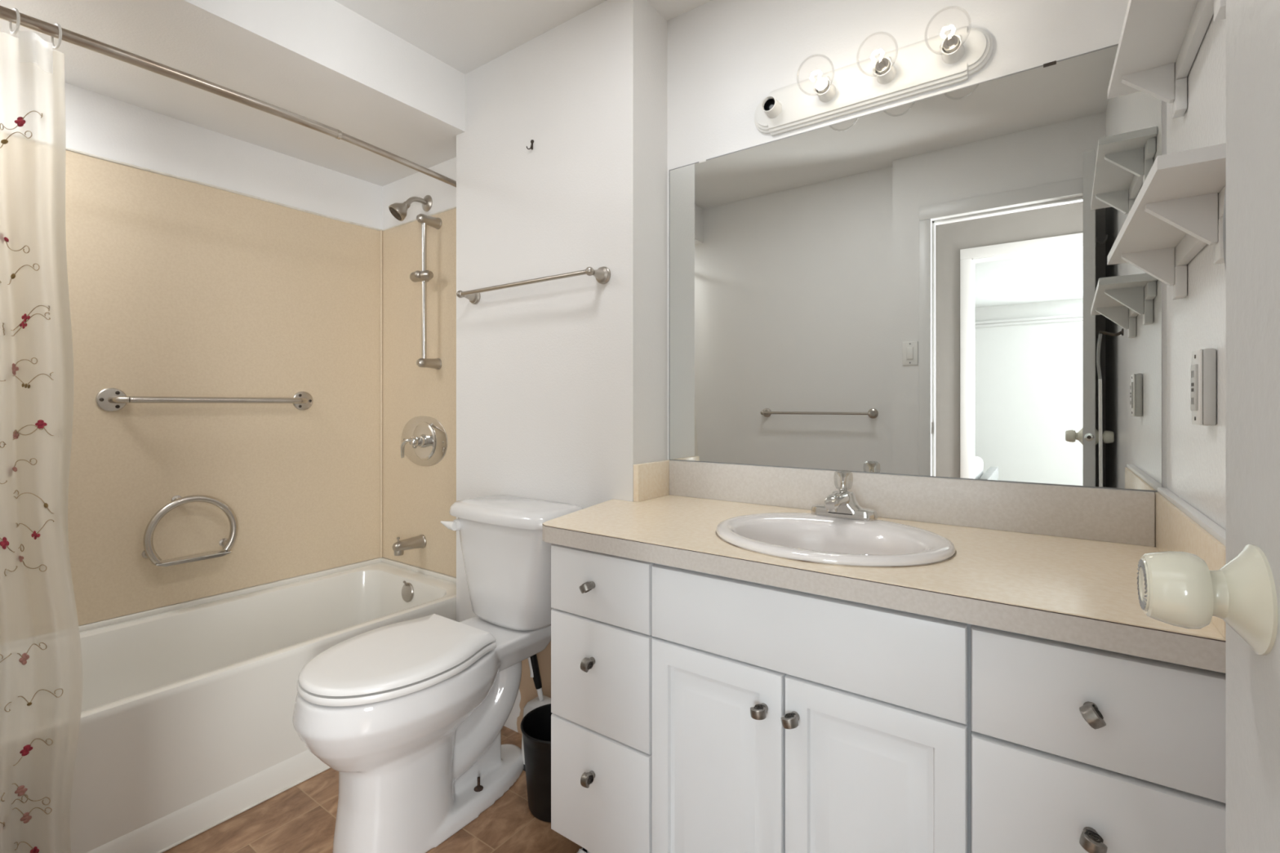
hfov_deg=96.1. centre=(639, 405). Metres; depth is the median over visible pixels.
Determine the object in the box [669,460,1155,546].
backsplash
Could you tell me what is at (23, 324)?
flower
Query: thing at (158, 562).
soap shelf
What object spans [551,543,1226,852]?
vanity cabinet
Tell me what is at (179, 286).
surround panel
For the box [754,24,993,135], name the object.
vanity light
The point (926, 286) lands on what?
mirror
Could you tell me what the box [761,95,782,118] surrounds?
socket
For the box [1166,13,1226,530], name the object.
wall
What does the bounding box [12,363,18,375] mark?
flower
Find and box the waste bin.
[520,703,551,822]
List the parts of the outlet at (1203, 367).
plate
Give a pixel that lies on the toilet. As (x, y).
(411, 716)
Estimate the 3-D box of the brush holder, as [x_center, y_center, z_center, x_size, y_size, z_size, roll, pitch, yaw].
[-0.314,1.047,1.837,0.108,0.206,0.106,0,0,35]
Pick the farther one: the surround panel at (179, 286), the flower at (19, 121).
the surround panel at (179, 286)
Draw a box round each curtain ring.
[8,8,20,35]
[50,22,62,48]
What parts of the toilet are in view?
seat, seat lid, bowl, flush lever, tank, tank lid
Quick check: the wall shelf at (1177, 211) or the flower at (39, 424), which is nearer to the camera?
the wall shelf at (1177, 211)
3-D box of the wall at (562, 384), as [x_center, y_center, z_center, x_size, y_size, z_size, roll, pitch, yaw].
[-0.277,-0.054,2.097,0.845,2.408,0.305,0,0,35]
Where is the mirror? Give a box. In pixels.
[669,44,1161,492]
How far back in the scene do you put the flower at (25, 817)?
1.26 m
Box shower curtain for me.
[0,31,82,852]
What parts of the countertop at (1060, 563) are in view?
splash trim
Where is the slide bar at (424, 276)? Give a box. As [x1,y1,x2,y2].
[409,213,441,369]
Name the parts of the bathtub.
overflow plate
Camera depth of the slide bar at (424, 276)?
2.41 m
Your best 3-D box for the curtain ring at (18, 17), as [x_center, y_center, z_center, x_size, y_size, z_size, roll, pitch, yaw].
[-1.419,-0.870,1.304,0.046,0.060,0.006,0,0,24]
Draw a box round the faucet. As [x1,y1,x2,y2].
[810,471,877,520]
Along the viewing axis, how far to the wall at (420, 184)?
2.56 m
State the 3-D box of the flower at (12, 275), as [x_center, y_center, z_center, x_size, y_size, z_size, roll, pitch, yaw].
[-1.411,-0.290,1.294,0.011,0.013,0.004,0,0,0]
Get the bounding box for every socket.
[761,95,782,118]
[814,77,835,102]
[873,57,896,84]
[940,35,964,63]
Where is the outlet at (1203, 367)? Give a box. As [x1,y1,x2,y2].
[1190,347,1216,426]
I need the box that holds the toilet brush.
[527,653,543,701]
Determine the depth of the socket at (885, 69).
1.44 m
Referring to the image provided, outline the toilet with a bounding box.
[292,494,582,852]
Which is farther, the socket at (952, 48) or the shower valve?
the shower valve
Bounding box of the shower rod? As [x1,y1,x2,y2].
[0,5,456,186]
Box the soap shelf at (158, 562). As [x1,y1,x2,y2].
[151,549,231,566]
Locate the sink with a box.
[715,512,956,567]
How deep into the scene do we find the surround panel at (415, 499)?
2.57 m
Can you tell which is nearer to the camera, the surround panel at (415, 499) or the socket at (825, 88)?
the socket at (825, 88)
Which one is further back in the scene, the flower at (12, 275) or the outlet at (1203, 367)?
the flower at (12, 275)
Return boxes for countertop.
[542,459,1226,673]
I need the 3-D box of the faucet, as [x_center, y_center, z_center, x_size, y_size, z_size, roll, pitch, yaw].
[0.476,0.217,1.380,0.158,0.114,0.132,0,0,35]
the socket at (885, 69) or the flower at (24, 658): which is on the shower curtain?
the flower at (24, 658)
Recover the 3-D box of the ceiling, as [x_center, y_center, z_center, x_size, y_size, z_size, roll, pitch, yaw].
[-0.515,-1.308,1.362,3.080,0.100,1.880,0,0,35]
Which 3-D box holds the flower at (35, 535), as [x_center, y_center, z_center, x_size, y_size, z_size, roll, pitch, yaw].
[-1.332,0.287,1.267,0.024,0.019,0.004,0,0,11]
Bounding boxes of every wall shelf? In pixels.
[1106,142,1226,299]
[1107,0,1226,118]
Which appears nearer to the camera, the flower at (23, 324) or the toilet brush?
the flower at (23, 324)
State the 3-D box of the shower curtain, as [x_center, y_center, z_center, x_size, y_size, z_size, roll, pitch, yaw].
[-1.414,0.126,1.193,0.135,1.948,0.372,0,0,35]
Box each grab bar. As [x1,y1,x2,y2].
[95,387,312,411]
[142,494,238,566]
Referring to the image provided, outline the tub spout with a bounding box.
[392,534,426,555]
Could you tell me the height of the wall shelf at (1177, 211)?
0.104 m
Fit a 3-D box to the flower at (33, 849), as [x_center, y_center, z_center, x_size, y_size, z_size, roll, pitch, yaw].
[-1.328,0.980,1.262,0.021,0.022,0.004,0,0,1]
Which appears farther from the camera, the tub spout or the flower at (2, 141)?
the tub spout
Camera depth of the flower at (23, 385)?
1.29 m
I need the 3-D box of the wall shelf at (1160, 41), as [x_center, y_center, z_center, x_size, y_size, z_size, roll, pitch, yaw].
[0.801,-0.566,0.878,0.102,0.104,0.550,0,0,35]
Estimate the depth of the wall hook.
1.97 m
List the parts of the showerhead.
shower arm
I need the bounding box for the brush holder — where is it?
[521,695,551,771]
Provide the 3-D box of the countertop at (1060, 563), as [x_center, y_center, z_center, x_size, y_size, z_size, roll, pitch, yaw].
[0.382,0.251,1.315,1.292,0.163,0.584,0,0,35]
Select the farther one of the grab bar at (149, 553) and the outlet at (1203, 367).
the grab bar at (149, 553)
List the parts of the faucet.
spout, handle stem, plate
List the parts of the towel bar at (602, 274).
post, post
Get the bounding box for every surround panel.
[65,146,382,626]
[380,206,456,577]
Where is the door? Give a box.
[1137,0,1279,852]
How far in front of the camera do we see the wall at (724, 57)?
1.62 m
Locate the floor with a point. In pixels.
(301, 818)
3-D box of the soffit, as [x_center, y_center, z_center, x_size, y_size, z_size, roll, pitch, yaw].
[-1.373,-1.159,1.860,0.774,0.238,1.595,0,0,35]
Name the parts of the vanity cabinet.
moulding, knob, knob, knob, drawer, drawer, drawer, door, knob, knob, door, knob, knob, drawer, drawer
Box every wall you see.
[65,82,382,626]
[382,156,456,577]
[456,0,666,734]
[666,0,1166,488]
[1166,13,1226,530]
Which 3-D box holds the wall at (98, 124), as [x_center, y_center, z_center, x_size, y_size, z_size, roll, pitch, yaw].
[-1.735,-0.054,2.106,0.100,2.408,1.815,0,0,35]
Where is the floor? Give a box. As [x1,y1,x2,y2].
[162,725,582,852]
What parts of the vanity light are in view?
bulb, bulb, bulb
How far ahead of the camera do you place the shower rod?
1.56 m
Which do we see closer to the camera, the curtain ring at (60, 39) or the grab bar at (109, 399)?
the curtain ring at (60, 39)
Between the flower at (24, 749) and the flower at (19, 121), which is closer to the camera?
the flower at (24, 749)
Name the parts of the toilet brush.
handle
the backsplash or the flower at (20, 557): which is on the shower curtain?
the flower at (20, 557)
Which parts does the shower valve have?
lever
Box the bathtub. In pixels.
[70,557,456,852]
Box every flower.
[0,139,8,143]
[0,537,8,549]
[10,273,15,279]
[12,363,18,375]
[13,431,19,439]
[14,116,25,126]
[14,785,27,796]
[18,555,23,561]
[18,653,29,665]
[19,320,26,328]
[19,744,32,755]
[20,812,31,823]
[21,313,30,322]
[21,383,30,388]
[30,846,39,852]
[31,530,39,539]
[35,419,47,428]
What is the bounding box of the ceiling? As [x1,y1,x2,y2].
[334,0,711,74]
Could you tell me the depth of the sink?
1.29 m
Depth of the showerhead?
2.44 m
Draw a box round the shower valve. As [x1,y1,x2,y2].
[400,416,448,466]
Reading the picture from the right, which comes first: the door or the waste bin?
the door
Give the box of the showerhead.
[388,195,432,221]
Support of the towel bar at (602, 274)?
attached to the wall at (562, 384)
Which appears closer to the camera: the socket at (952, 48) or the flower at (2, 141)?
the flower at (2, 141)
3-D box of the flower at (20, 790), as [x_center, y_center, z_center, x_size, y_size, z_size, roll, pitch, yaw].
[-1.352,0.843,1.255,0.019,0.023,0.004,0,0,-40]
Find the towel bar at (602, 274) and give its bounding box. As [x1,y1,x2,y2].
[456,266,610,304]
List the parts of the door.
knob, knob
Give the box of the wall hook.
[526,139,533,149]
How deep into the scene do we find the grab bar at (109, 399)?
2.04 m
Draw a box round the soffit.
[0,0,465,186]
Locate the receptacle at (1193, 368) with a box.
[1190,364,1197,410]
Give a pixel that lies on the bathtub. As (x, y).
(186, 728)
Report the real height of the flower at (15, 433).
0.018 m
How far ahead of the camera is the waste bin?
1.59 m
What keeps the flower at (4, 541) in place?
on the shower curtain

